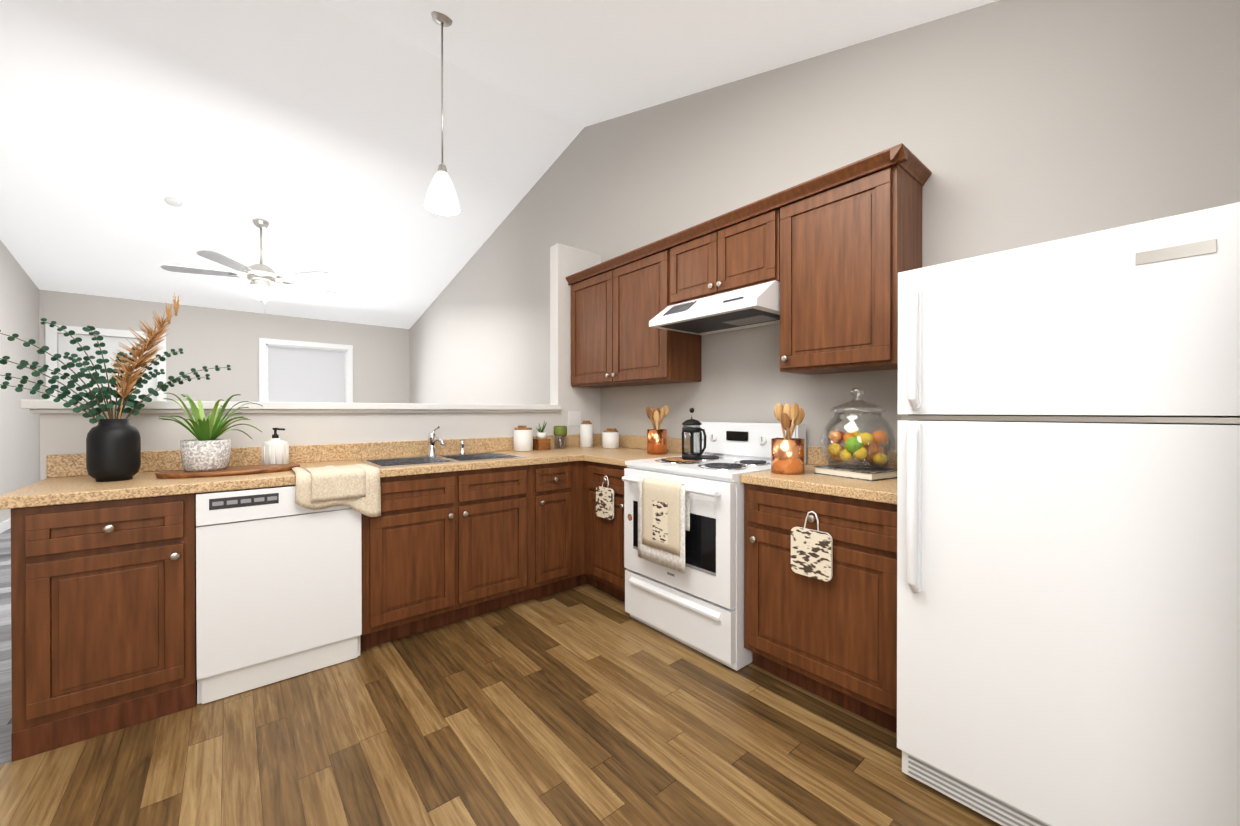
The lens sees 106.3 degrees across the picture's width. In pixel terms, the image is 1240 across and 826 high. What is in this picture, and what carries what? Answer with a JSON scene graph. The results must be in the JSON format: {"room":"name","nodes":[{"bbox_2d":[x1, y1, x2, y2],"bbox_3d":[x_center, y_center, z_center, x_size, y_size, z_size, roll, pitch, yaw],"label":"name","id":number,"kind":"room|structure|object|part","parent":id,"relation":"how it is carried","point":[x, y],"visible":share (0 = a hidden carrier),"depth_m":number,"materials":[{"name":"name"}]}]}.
{"room":"kitchen","nodes":[
{"label":"kitchen","id":0,"kind":"room"},
{"bbox_2d":[0,240,39,522],"bbox_3d":[-3.497,-0.678,1.359,0.120,3.756,11.120,0,0,-40],"label":"wall","id":1,"kind":"structure","parent":0,"point":[19,426],"depth_m":4.98,"materials":[{"name":"grey paint"}]},
{"bbox_2d":[0,518,10,533],"bbox_3d":[-3.407,1.150,1.365,0.015,0.100,11.000,0,0,-40],"label":"baseboard","id":2,"kind":"structure","parent":1,"relation":"attached to","point":[5,525],"depth_m":4.64,"materials":[{"name":"white"}]},
{"bbox_2d":[39,290,409,402],"bbox_3d":[-5.382,-0.153,6.960,4.430,2.660,0.120,0,0,-40],"label":"wall","id":3,"kind":"structure","parent":0,"point":[201,337],"depth_m":6.67,"materials":[{"name":"grey paint"}]},
{"bbox_2d":[45,324,165,400],"bbox_3d":[-6.525,0.056,5.950,1.040,2.250,0.108,0,0,-40],"label":"window","id":4,"kind":"structure","parent":3,"relation":"attached to","point":[112,345],"depth_m":5.87,"materials":[{"name":"white"}]},
{"bbox_2d":[259,338,352,402],"bbox_3d":[-4.909,-0.495,7.320,1.260,1.240,0.165,0,0,-40],"label":"window","id":5,"kind":"structure","parent":3,"relation":"in","point":[295,371],"depth_m":7.29,"materials":[{"name":"white"}]},
{"bbox_2d":[0,0,583,328],"bbox_3d":[-3.672,-2.060,4.914,4.430,1.221,5.440,0,0,-40],"label":"ceiling","id":6,"kind":"structure","parent":0,"point":[309,131],"depth_m":4.02,"materials":[{"name":"white paint"}]},
{"bbox_2d":[164,197,182,206],"bbox_3d":[-4.238,-2.005,4.414,0.130,0.055,0.130,0,0,-40],"label":"smoke detector","id":7,"kind":"object","parent":6,"relation":"attached to","point":[173,201],"visible":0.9,"depth_m":4.39,"materials":[{"name":"white plastic"}]},
{"bbox_2d":[160,218,339,313],"bbox_3d":[-3.817,-1.534,4.929,1.528,0.996,1.475,0,0,-40],"label":"ceiling fan","id":8,"kind":"object","parent":6,"relation":"hanging from","point":[261,276],"visible":0.98,"depth_m":4.78,"materials":[{"name":"grey metal"}]},
{"bbox_2d":[40,243,600,480],"bbox_3d":[-1.385,-0.082,3.061,3.080,2.550,0.120,0,0,-40],"label":"wall","id":9,"kind":"structure","parent":0,"point":[63,433],"depth_m":2.95,"materials":[{"name":"white paint"}]},
{"bbox_2d":[20,399,560,413],"bbox_3d":[-1.567,-0.031,2.909,2.695,0.060,0.210,0,0,-40],"label":"trim","id":10,"kind":"structure","parent":9,"relation":"on","point":[43,406],"depth_m":2.62,"materials":[{"name":"white"}]},
{"bbox_2d":[569,411,580,424],"bbox_3d":[-0.371,0.042,3.829,0.120,0.115,0.008,0,0,-40],"label":"electrical outlet plate","id":11,"kind":"object","parent":9,"relation":"attached to","point":[574,417],"visible":0.9,"depth_m":3.82,"materials":[{"name":"white plastic"}]},
{"bbox_2d":[0,528,1001,825],"bbox_3d":[-2.382,1.222,2.224,5.690,0.050,11.000,0,0,-40],"label":"floor","id":12,"kind":"structure","parent":0,"point":[586,704],"depth_m":1.66,"materials":[{"name":"brown wood"}]},
{"bbox_2d":[11,493,196,761],"bbox_3d":[-2.101,0.761,1.972,0.467,0.872,0.626,0,0,-40],"label":"base cabinet","id":13,"kind":"object","parent":12,"relation":"on","point":[103,617],"depth_m":1.72,"materials":[{"name":"brown wood"}]},
{"bbox_2d":[196,485,361,703],"bbox_3d":[-1.677,0.761,2.300,0.596,0.866,0.616,0,0,-40],"label":"dishwasher","id":14,"kind":"object","parent":12,"relation":"on","point":[278,583],"visible":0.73,"depth_m":2.04,"materials":[{"name":"white metal"}]},
{"bbox_2d":[483,461,574,603],"bbox_3d":[-0.639,0.756,3.199,0.313,0.872,0.626,0,0,-40],"label":"base cabinet","id":15,"kind":"object","parent":12,"relation":"on","point":[529,510],"depth_m":2.89,"materials":[{"name":"brown wood"}]},
{"bbox_2d":[583,461,627,601],"bbox_3d":[0.146,0.757,3.142,0.626,0.872,0.511,0,0,-40],"label":"base cabinet","id":16,"kind":"object","parent":12,"relation":"on","point":[603,539],"depth_m":2.97,"materials":[{"name":"brown wood"}]},
{"bbox_2d":[0,426,601,509],"bbox_3d":[-1.125,0.267,2.766,3.057,0.366,0.667,0,0,-40],"label":"countertop","id":17,"kind":"structure","parent":16,"relation":"on","point":[68,480],"depth_m":2.43,"materials":[{"name":"laminate"}]},
{"bbox_2d":[0,292,230,481],"bbox_3d":[-2.197,-0.130,1.982,0.827,0.824,0.323,0,0,-40],"label":"vase","id":18,"kind":"object","parent":17,"relation":"on","point":[113,448],"visible":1,"depth_m":1.93,"materials":[{"name":"black"}]},
{"bbox_2d":[155,464,299,478],"bbox_3d":[-1.821,0.272,2.189,0.524,0.020,0.250,0,0,-40],"label":"serving board","id":19,"kind":"object","parent":17,"relation":"on","point":[242,470],"visible":0.88,"depth_m":2.12,"materials":[{"name":"brown wood"}]},
{"bbox_2d":[159,393,262,471],"bbox_3d":[-1.891,0.086,2.165,0.362,0.349,0.450,0,0,-40],"label":"potted plant","id":20,"kind":"object","parent":19,"relation":"on","point":[206,450],"visible":1,"depth_m":2.09,"materials":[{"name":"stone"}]},
{"bbox_2d":[262,428,288,464],"bbox_3d":[-1.794,0.179,2.420,0.114,0.204,0.115,0,0,-40],"label":"soap dispenser","id":21,"kind":"object","parent":17,"relation":"on","point":[275,449],"visible":0.88,"depth_m":2.38,"materials":[{"name":"white ceramic"}]},
{"bbox_2d":[292,464,380,516],"bbox_3d":[-1.395,0.388,2.280,0.351,0.246,0.276,0,0,-40],"label":"towel","id":22,"kind":"object","parent":17,"relation":"on","point":[356,487],"visible":1,"depth_m":2.19,"materials":[{"name":"beige fabric"}]},
{"bbox_2d":[357,426,525,467],"bbox_3d":[-1.075,0.267,2.832,0.840,0.366,0.515,0,0,-40],"label":"sink","id":23,"kind":"object","parent":17,"relation":"in","point":[431,458],"depth_m":2.89,"materials":[{"name":"silver metal"}]},
{"bbox_2d":[513,425,532,451],"bbox_3d":[-0.710,0.184,3.408,0.140,0.185,0.140,0,0,-40],"label":"canister","id":24,"kind":"object","parent":17,"relation":"on","point":[522,438],"visible":1,"depth_m":3.35,"materials":[{"name":"white ceramic"}]},
{"bbox_2d":[533,420,549,449],"bbox_3d":[-0.598,0.166,3.515,0.101,0.220,0.109,0,0,-40],"label":"planter","id":25,"kind":"object","parent":17,"relation":"on","point":[541,442],"visible":1,"depth_m":3.48,"materials":[{"name":"brown wood"}]},
{"bbox_2d":[554,426,566,448],"bbox_3d":[-0.464,0.188,3.621,0.104,0.176,0.104,0,0,-40],"label":"candle","id":26,"kind":"object","parent":17,"relation":"on","point":[560,430],"visible":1,"depth_m":3.59,"materials":[{"name":"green glass"}]},
{"bbox_2d":[580,420,592,446],"bbox_3d":[-0.271,0.168,3.764,0.104,0.215,0.104,0,0,-40],"label":"canister","id":27,"kind":"object","parent":17,"relation":"on","point":[586,433],"visible":1,"depth_m":3.72,"materials":[{"name":"white ceramic"}]},
{"bbox_2d":[602,428,618,448],"bbox_3d":[-0.073,0.198,3.669,0.132,0.155,0.132,0,0,-40],"label":"canister","id":28,"kind":"object","parent":17,"relation":"on","point":[610,438],"visible":1,"depth_m":3.62,"materials":[{"name":"white ceramic"}]},
{"bbox_2d":[596,476,613,519],"bbox_3d":[-0.093,0.524,2.909,0.018,0.266,0.170,0,0,-40],"label":"pot holder","id":29,"kind":"object","parent":16,"relation":"hanging from","point":[604,502],"visible":0.92,"depth_m":2.89,"materials":[{"name":"fabric"}]},
{"bbox_2d":[584,435,689,466],"bbox_3d":[0.155,0.248,3.108,0.657,0.140,0.454,0,0,-40],"label":"countertop","id":30,"kind":"structure","parent":16,"relation":"on","point":[631,447],"depth_m":3.27,"materials":[{"name":"laminate"}]},
{"bbox_2d":[646,405,668,454],"bbox_3d":[0.254,0.112,3.179,0.172,0.332,0.136,0,0,-40],"label":"utensil crock","id":31,"kind":"object","parent":30,"relation":"on","point":[656,440],"visible":1,"depth_m":3.14,"materials":[{"name":"orange metal"}]},
{"bbox_2d":[622,422,805,670],"bbox_3d":[0.498,0.627,2.603,0.728,1.134,0.752,0,0,-40],"label":"range","id":32,"kind":"object","parent":12,"relation":"on","point":[698,605],"visible":0.67,"depth_m":2.31,"materials":[{"name":"white metal"}]},
{"bbox_2d":[642,478,683,555],"bbox_3d":[0.222,0.521,2.385,0.047,0.349,0.270,0,0,-40],"label":"oven towel","id":33,"kind":"object","parent":32,"relation":"hanging from","point":[660,514],"visible":0.96,"depth_m":2.36,"materials":[{"name":"beige fabric"}]},
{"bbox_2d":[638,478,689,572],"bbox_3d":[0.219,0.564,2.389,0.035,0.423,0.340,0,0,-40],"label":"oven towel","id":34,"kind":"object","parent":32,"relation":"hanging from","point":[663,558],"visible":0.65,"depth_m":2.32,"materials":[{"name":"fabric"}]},
{"bbox_2d":[665,457,699,461],"bbox_3d":[0.353,0.261,2.624,0.200,0.006,0.200,0,0,-40],"label":"trivet","id":35,"kind":"object","parent":32,"relation":"on","point":[679,459],"visible":0.62,"depth_m":2.58,"materials":[{"name":"brown wood"}]},
{"bbox_2d":[682,408,706,459],"bbox_3d":[0.417,0.114,2.579,0.108,0.286,0.157,0,0,-40],"label":"press","id":36,"kind":"object","parent":35,"relation":"on","point":[692,453],"visible":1,"depth_m":2.56,"materials":[{"name":"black glass"}]},
{"bbox_2d":[744,483,896,732],"bbox_3d":[1.028,0.761,2.091,0.626,0.872,0.701,0,0,-40],"label":"base cabinet","id":37,"kind":"object","parent":12,"relation":"on","point":[835,639],"depth_m":1.85,"materials":[{"name":"brown wood"}]},
{"bbox_2d":[791,511,832,580],"bbox_3d":[0.773,0.528,1.878,0.018,0.266,0.170,0,0,-40],"label":"pot holder","id":38,"kind":"object","parent":37,"relation":"hanging from","point":[811,553],"visible":0.96,"depth_m":1.86,"materials":[{"name":"fabric"}]},
{"bbox_2d":[740,446,896,504],"bbox_3d":[1.026,0.253,2.086,0.638,0.140,0.702,0,0,-40],"label":"countertop","id":39,"kind":"structure","parent":37,"relation":"on","point":[884,491],"depth_m":1.95,"materials":[{"name":"stone"}]},
{"bbox_2d":[771,403,804,474],"bbox_3d":[0.792,0.117,2.194,0.148,0.330,0.148,0,0,-40],"label":"utensil crock","id":40,"kind":"object","parent":39,"relation":"on","point":[787,454],"visible":1,"depth_m":2.15,"materials":[{"name":"orange metal"}]},
{"bbox_2d":[814,464,896,480],"bbox_3d":[1.075,0.265,2.106,0.230,0.034,0.280,0,0,-30],"label":"book","id":41,"kind":"object","parent":39,"relation":"on","point":[873,475],"visible":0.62,"depth_m":2.02,"materials":[{"name":"beige paper"}]},
{"bbox_2d":[821,388,895,469],"bbox_3d":[1.087,0.065,2.129,0.305,0.364,0.301,0,0,-40],"label":"glass jar","id":42,"kind":"object","parent":41,"relation":"on","point":[860,446],"visible":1,"depth_m":2.06,"materials":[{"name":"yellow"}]},
{"bbox_3d":[1.088,-0.060,2.129,0.232,0.112,0.232,0,0,-40],"label":"lid","id":43,"kind":"part","parent":42,"relation":"part of","materials":[{"name":"clear glass"}]},
{"bbox_2d":[897,202,1239,825],"bbox_3d":[1.398,0.371,1.469,0.806,1.656,0.709,0,0,-40],"label":"fridge","id":44,"kind":"object","parent":12,"relation":"on","point":[1068,541],"visible":1,"depth_m":1.20,"materials":[{"name":"white metal"},{"name":"painted metal"}]},
{"bbox_2d":[322,0,998,126],"bbox_3d":[-0.059,-1.766,0.611,4.430,1.773,5.800,0,0,-40],"label":"ceiling","id":45,"kind":"structure","parent":0,"point":[584,63],"depth_m":2.74,"materials":[{"name":"white paint"}]},
{"bbox_2d":[424,11,460,215],"bbox_3d":[-1.083,-1.832,2.833,0.210,1.172,0.210,0,0,-40],"label":"pendant light","id":46,"kind":"object","parent":45,"relation":"hanging from","point":[441,198],"visible":0.98,"depth_m":2.81,"materials":[{"name":"white glass"}]},
{"bbox_2d":[409,0,1239,464],"bbox_3d":[-0.196,-0.690,4.130,0.120,3.756,11.120,0,0,-40],"label":"wall","id":47,"kind":"structure","parent":0,"point":[1011,124],"depth_m":2.28,"materials":[{"name":"grey paint"}]},
{"bbox_2d":[566,236,700,387],"bbox_3d":[0.069,-0.656,3.466,0.321,0.885,1.118,0,0,-40],"label":"upper cabinet","id":48,"kind":"object","parent":47,"relation":"attached to","point":[614,302],"depth_m":3.24,"materials":[{"name":"brown wood"}]},
{"bbox_2d":[649,280,779,334],"bbox_3d":[0.607,-0.593,2.689,0.496,0.157,0.752,0,0,-40],"label":"range hood","id":49,"kind":"object","parent":47,"relation":"attached to","point":[758,305],"visible":0.94,"depth_m":2.54,"materials":[{"name":"white metal"}]},
{"bbox_2d":[670,193,777,304],"bbox_3d":[0.674,-0.885,2.744,0.321,0.420,0.756,0,0,-40],"label":"upper cabinet","id":50,"kind":"object","parent":47,"relation":"attached to","point":[737,249],"depth_m":2.59,"materials":[{"name":"brown wood"}]},
{"bbox_2d":[778,145,925,374],"bbox_3d":[1.094,-0.651,2.244,0.321,0.885,0.543,0,0,-40],"label":"upper cabinet","id":51,"kind":"object","parent":47,"relation":"attached to","point":[834,253],"depth_m":2.09,"materials":[{"name":"brown wood"}]}
]}

